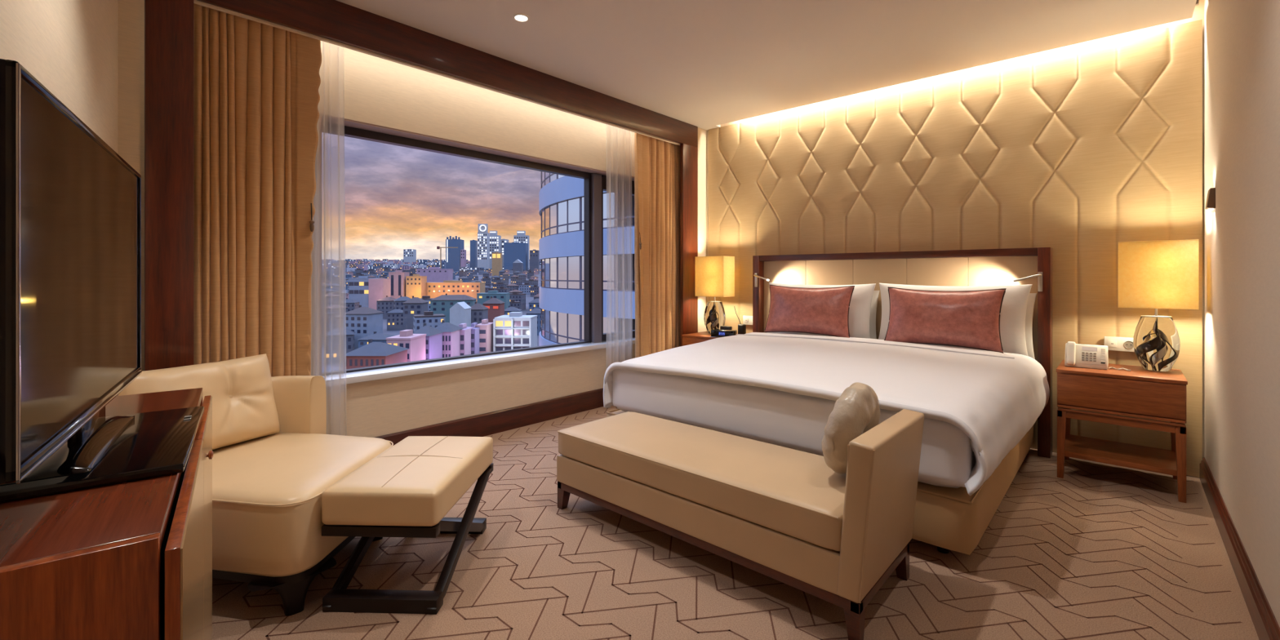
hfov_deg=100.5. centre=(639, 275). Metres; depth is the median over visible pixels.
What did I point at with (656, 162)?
curtain
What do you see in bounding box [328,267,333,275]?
house
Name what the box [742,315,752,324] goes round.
socket plate
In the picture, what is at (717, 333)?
clock radio
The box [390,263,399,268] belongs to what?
apartment block
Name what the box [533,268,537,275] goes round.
house
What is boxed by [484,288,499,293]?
house
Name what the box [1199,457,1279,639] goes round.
baseboard
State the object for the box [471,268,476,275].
house
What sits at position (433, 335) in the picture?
house
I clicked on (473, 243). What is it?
tower
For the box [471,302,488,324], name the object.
house
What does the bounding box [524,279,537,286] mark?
house
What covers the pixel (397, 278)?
apartment block
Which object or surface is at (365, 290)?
office block
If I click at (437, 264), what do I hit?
apartment block
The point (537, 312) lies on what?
house
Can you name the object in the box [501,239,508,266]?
lit tower
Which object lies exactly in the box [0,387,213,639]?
tv cabinet
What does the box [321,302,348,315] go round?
house
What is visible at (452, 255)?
tower
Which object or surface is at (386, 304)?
house
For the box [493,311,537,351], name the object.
block
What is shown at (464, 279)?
house
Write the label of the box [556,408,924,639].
bench
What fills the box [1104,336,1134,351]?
socket plate
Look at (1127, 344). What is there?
socket
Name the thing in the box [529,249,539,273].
block
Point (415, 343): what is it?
house
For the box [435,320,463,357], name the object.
house
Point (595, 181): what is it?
window
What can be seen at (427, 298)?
house
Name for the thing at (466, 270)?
house
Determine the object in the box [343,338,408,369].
house
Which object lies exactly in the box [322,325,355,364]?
house
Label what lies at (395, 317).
house
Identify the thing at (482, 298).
house
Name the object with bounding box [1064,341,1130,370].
telephone
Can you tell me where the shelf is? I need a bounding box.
[1064,434,1177,475]
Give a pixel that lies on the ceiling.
(705, 64)
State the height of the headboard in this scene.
1.330 m
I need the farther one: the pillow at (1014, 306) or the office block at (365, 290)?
the office block at (365, 290)
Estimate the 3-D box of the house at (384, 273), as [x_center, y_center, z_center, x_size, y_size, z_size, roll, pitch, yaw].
[-483.872,-0.141,1010.212,11.910,18.166,11.910,0,0,-17]
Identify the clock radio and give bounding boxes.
[710,328,737,337]
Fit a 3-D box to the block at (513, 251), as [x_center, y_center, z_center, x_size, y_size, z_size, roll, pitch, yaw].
[-305.597,-42.644,1315.001,53.658,79.587,30.300,0,0,0]
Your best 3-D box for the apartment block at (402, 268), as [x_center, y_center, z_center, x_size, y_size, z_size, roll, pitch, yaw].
[-631.881,-12.949,1438.671,29.574,26.139,14.100,0,0,-16]
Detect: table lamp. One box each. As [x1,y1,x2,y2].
[694,255,734,333]
[1118,239,1199,371]
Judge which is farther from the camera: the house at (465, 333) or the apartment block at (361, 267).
the apartment block at (361, 267)
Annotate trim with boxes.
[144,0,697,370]
[193,0,679,145]
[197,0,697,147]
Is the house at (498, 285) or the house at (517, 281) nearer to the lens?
the house at (498, 285)
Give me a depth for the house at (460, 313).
261.99 m
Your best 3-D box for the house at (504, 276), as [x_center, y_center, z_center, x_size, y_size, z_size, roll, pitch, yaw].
[-220.928,3.427,875.304,9.692,18.970,10.573,0,0,-23]
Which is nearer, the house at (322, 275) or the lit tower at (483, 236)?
the house at (322, 275)
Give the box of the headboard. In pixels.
[752,247,1052,457]
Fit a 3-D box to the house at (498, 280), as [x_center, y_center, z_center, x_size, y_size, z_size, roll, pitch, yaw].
[-201.471,11.554,758.992,11.344,16.497,9.638,0,0,12]
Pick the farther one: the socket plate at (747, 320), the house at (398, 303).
the house at (398, 303)
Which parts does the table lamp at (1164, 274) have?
stem, glass, lamp shade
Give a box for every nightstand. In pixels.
[682,331,737,346]
[1056,360,1187,502]
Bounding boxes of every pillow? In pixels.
[766,282,875,338]
[869,290,879,338]
[878,283,1032,355]
[1025,293,1036,359]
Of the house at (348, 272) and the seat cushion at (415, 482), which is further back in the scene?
the house at (348, 272)
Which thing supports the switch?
attached to the socket plate at (1115, 344)
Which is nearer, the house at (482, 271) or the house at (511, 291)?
the house at (511, 291)
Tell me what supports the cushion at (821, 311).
on the duvet
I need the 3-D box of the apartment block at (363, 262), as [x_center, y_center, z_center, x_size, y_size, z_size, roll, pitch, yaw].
[-1114.598,-47.639,2171.099,27.492,22.239,14.100,0,0,-13]
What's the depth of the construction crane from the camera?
1299.06 m
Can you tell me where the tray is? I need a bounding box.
[720,325,732,329]
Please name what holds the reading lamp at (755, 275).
attached to the headboard
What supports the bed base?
on the floor
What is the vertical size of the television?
0.624 m
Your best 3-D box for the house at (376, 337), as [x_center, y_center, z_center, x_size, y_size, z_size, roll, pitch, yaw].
[-117.796,33.098,240.416,13.264,15.770,13.264,0,0,0]
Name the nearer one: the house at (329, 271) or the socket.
the socket
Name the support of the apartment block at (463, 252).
on the ground
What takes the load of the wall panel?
attached to the wall at (1198, 12)
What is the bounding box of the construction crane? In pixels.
[436,246,457,268]
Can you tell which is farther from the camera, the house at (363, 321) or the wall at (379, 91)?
the house at (363, 321)
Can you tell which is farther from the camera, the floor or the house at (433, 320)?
the house at (433, 320)
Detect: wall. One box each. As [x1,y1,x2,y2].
[0,0,118,154]
[118,0,706,437]
[706,0,1204,457]
[1204,0,1279,626]
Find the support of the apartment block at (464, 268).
on the ground
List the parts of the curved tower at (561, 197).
pane, pane, pane, pane, pane, pane, pane, pane, pane, pane, pane, pane, pane, pane, pane, pane, pane, pane, pane, pane, pane, pane, pane, pane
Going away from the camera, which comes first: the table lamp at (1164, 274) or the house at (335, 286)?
the table lamp at (1164, 274)
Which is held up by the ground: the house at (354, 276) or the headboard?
the house at (354, 276)
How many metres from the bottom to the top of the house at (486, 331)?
22.760 m
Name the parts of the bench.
leg, seat, frame rail, leg, arm, leg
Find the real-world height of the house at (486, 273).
18.510 m
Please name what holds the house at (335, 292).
on the ground
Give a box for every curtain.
[193,3,321,377]
[311,40,346,435]
[605,124,632,408]
[634,132,679,357]
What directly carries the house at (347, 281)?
on the ground
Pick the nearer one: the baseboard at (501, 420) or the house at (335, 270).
the baseboard at (501, 420)
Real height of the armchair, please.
0.675 m
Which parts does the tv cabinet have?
panel, door, door, door, door, knob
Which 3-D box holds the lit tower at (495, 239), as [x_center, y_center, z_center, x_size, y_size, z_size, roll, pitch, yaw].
[-422.462,-70.948,1541.776,34.554,117.316,24.750,0,0,0]
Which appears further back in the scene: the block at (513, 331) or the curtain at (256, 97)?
the block at (513, 331)
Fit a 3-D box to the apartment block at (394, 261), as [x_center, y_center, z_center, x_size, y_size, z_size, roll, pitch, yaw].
[-1007.109,-48.913,2211.008,25.150,27.697,14.100,0,0,8]
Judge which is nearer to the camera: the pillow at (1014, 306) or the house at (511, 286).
the pillow at (1014, 306)
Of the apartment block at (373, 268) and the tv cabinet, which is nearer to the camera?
the tv cabinet
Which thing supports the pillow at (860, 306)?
on the mattress
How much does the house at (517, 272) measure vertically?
19.676 m
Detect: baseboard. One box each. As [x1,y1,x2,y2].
[374,387,603,445]
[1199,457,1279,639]
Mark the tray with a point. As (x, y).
(725, 327)
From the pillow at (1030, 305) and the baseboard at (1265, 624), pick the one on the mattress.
the pillow at (1030, 305)
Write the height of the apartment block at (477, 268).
20.436 m
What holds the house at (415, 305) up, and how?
on the ground
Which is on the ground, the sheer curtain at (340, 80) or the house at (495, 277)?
the house at (495, 277)
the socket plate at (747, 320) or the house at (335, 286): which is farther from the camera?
the house at (335, 286)
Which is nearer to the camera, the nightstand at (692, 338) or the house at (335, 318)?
the nightstand at (692, 338)
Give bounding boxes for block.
[348,261,357,264]
[348,275,390,310]
[349,264,358,267]
[355,265,367,271]
[357,260,364,264]
[362,261,370,264]
[368,266,379,270]
[373,262,382,267]
[388,270,409,298]
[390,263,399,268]
[393,260,400,264]
[400,266,412,271]
[403,248,416,262]
[411,264,418,267]
[416,266,453,282]
[418,260,426,265]
[426,264,435,267]
[426,280,485,302]
[435,262,445,268]
[459,266,469,271]
[460,248,466,266]
[470,267,484,272]
[491,252,502,275]
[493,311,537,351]
[503,242,528,271]
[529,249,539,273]
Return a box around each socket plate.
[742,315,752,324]
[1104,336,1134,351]
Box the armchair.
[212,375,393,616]
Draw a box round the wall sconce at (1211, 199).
[1204,187,1215,210]
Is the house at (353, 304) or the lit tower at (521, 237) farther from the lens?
the lit tower at (521, 237)
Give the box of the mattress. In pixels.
[616,406,960,488]
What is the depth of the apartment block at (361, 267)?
1380.14 m
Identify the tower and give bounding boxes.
[445,235,464,271]
[470,240,477,267]
[477,223,489,269]
[489,231,501,268]
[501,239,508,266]
[513,231,529,269]
[538,171,635,346]
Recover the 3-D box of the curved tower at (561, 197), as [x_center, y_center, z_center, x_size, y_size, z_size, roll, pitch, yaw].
[8.871,13.150,39.577,32.338,60.000,32.326,0,0,0]
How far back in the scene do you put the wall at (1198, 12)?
3.38 m
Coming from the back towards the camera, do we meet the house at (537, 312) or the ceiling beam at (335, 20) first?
the house at (537, 312)
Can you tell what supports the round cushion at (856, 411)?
on the bench
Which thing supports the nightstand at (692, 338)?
on the floor
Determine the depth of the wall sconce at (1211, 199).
2.66 m
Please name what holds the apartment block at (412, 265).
on the ground
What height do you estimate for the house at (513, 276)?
17.787 m
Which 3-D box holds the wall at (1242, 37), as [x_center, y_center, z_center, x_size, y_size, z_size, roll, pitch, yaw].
[1.497,-0.300,0.999,0.200,3.100,5.292,0,0,42]
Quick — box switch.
[1107,340,1116,346]
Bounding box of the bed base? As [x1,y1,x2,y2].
[606,408,1033,555]
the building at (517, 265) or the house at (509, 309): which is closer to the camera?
the house at (509, 309)
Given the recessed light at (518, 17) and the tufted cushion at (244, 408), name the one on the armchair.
the tufted cushion at (244, 408)
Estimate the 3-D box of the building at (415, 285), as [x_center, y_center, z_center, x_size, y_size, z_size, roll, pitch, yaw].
[-199.706,15.013,476.000,13.891,33.073,12.300,0,0,0]
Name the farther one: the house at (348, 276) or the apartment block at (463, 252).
the apartment block at (463, 252)
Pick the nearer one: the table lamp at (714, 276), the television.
the television
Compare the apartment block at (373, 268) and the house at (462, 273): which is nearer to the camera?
the house at (462, 273)
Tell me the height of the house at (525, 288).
16.814 m
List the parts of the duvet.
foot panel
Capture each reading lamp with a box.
[753,272,768,287]
[1010,271,1042,291]
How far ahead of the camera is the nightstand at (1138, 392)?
2.89 m
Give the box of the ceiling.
[336,0,1199,130]
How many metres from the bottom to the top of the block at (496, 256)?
54.897 m
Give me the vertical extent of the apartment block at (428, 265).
18.661 m
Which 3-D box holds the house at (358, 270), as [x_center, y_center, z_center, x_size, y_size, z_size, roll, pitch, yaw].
[-635.310,-7.402,1204.059,12.235,18.477,12.235,0,0,27]
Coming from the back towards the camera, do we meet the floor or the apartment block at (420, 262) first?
the apartment block at (420, 262)
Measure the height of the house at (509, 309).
16.872 m
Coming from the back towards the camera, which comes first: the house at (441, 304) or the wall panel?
the house at (441, 304)
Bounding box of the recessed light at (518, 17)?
[512,13,529,22]
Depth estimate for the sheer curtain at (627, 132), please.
4.71 m
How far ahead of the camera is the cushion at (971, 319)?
3.36 m
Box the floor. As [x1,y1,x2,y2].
[212,404,1258,639]
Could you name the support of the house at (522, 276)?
on the ground
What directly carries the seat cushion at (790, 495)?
on the bench
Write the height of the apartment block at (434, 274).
36.791 m
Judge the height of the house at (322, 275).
18.169 m
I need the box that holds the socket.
[1124,341,1133,348]
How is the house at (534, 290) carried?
on the ground
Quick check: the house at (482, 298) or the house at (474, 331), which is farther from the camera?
the house at (482, 298)
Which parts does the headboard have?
post, rail, leather panel, post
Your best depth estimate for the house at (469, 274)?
1019.64 m
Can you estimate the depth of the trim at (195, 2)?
3.08 m
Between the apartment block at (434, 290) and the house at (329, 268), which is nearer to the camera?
the apartment block at (434, 290)
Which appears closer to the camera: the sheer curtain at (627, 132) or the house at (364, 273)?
the sheer curtain at (627, 132)
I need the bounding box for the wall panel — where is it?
[708,19,1202,477]
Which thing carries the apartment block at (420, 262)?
on the ground
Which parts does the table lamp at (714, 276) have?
lamp shade, glass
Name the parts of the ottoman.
leg, rail, leg, leg, rail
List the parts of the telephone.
key plate, cord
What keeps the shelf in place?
attached to the nightstand at (1138, 392)
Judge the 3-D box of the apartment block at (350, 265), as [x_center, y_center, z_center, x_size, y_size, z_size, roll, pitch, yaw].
[-953.251,-28.149,1774.101,21.100,20.995,14.100,0,0,1]
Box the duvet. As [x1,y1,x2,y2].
[603,332,1049,496]
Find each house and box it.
[321,274,330,281]
[321,292,338,307]
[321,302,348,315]
[321,312,338,346]
[322,270,330,275]
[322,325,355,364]
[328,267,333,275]
[328,282,338,291]
[332,291,345,300]
[333,267,338,275]
[336,277,348,284]
[343,272,351,278]
[343,279,348,289]
[343,297,359,311]
[343,305,384,349]
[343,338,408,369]
[345,271,353,278]
[352,273,360,278]
[355,268,363,274]
[358,331,394,347]
[361,271,369,276]
[367,269,375,273]
[369,272,380,278]
[375,267,382,275]
[376,295,395,319]
[381,271,388,275]
[386,307,403,330]
[386,329,426,361]
[394,295,410,310]
[403,295,428,329]
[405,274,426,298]
[410,266,415,273]
[413,311,445,333]
[413,323,444,359]
[420,295,434,311]
[430,293,476,322]
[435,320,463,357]
[448,301,471,326]
[457,275,468,282]
[458,270,466,277]
[458,323,475,355]
[465,269,473,275]
[466,271,473,278]
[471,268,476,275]
[471,274,478,280]
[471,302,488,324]
[471,322,479,354]
[475,319,493,353]
[476,290,510,309]
[478,268,486,275]
[482,276,490,287]
[482,296,505,322]
[483,271,489,277]
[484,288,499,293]
[491,275,500,285]
[492,282,508,289]
[493,278,503,283]
[495,286,509,293]
[498,270,505,277]
[502,272,508,283]
[504,305,521,315]
[506,283,518,291]
[508,288,522,293]
[510,291,525,310]
[510,299,520,308]
[511,274,518,284]
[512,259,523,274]
[512,276,522,287]
[513,270,522,275]
[517,272,525,283]
[519,283,534,294]
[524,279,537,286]
[526,271,533,279]
[526,306,541,335]
[528,297,541,311]
[529,284,539,297]
[530,275,537,280]
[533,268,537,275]
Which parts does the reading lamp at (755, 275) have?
wall plate, arm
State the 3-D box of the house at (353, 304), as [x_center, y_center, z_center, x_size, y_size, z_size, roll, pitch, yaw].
[-223.715,26.815,409.995,12.157,19.675,11.222,0,0,-9]
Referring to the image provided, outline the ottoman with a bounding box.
[321,435,493,613]
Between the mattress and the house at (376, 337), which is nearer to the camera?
the mattress
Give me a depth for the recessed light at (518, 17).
3.00 m
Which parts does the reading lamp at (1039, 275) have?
arm, wall plate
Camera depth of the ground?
584.03 m
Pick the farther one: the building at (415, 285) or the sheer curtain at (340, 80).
the building at (415, 285)
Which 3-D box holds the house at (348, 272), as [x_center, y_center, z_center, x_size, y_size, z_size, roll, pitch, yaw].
[-573.298,-1.063,1050.349,10.165,17.608,11.089,0,0,15]
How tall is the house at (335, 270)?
18.601 m
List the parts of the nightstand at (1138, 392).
leg, leg, drawer rail, drawer, leg, leg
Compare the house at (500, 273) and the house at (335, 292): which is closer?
the house at (335, 292)
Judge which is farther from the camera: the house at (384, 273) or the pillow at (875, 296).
the house at (384, 273)
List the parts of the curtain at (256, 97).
wand knob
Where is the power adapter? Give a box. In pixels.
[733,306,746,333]
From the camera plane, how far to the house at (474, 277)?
867.05 m
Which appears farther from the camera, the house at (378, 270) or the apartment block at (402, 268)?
the apartment block at (402, 268)
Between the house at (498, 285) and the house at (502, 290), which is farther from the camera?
the house at (498, 285)
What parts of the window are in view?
sill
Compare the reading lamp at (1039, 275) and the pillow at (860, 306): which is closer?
the reading lamp at (1039, 275)
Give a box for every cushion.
[116,353,279,449]
[321,435,493,526]
[558,411,846,551]
[764,284,854,337]
[821,382,879,473]
[884,286,1006,353]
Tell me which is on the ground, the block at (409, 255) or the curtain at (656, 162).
the block at (409, 255)
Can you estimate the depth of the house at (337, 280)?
745.80 m
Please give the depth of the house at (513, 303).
412.27 m
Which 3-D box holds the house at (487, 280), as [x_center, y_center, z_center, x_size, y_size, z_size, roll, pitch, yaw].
[-219.856,10.553,764.200,11.634,19.140,9.885,0,0,-15]
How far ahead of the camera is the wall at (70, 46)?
1.61 m
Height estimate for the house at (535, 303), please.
19.687 m
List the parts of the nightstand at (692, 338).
drawer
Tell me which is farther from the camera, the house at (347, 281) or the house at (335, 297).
the house at (347, 281)
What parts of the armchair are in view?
rail, leg, backrest, seat, leg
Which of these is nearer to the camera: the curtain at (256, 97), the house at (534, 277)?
the curtain at (256, 97)
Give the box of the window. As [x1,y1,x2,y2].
[319,113,635,386]
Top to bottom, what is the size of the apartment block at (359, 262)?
27.389 m
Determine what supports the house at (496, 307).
on the ground
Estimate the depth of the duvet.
2.67 m
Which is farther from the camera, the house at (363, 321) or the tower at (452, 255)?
the tower at (452, 255)
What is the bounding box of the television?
[0,58,204,502]
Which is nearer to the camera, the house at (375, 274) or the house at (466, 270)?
the house at (375, 274)
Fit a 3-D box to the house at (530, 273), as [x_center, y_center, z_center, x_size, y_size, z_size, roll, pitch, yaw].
[-206.202,0.682,1001.872,11.775,19.013,11.775,0,0,-21]
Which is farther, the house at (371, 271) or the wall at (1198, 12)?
the house at (371, 271)
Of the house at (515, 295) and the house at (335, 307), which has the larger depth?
the house at (515, 295)
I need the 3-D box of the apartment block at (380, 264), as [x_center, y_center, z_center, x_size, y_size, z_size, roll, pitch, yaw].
[-861.416,-28.896,1751.970,25.407,24.195,14.100,0,0,10]
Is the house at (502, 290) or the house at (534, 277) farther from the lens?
the house at (534, 277)
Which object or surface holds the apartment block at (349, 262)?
on the ground
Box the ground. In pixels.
[321,261,541,372]
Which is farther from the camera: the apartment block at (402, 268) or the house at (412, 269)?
the apartment block at (402, 268)
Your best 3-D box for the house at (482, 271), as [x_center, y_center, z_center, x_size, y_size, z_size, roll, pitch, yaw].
[-365.641,-7.087,1237.411,15.706,17.771,12.411,0,0,-3]
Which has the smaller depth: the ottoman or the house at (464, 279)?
the ottoman

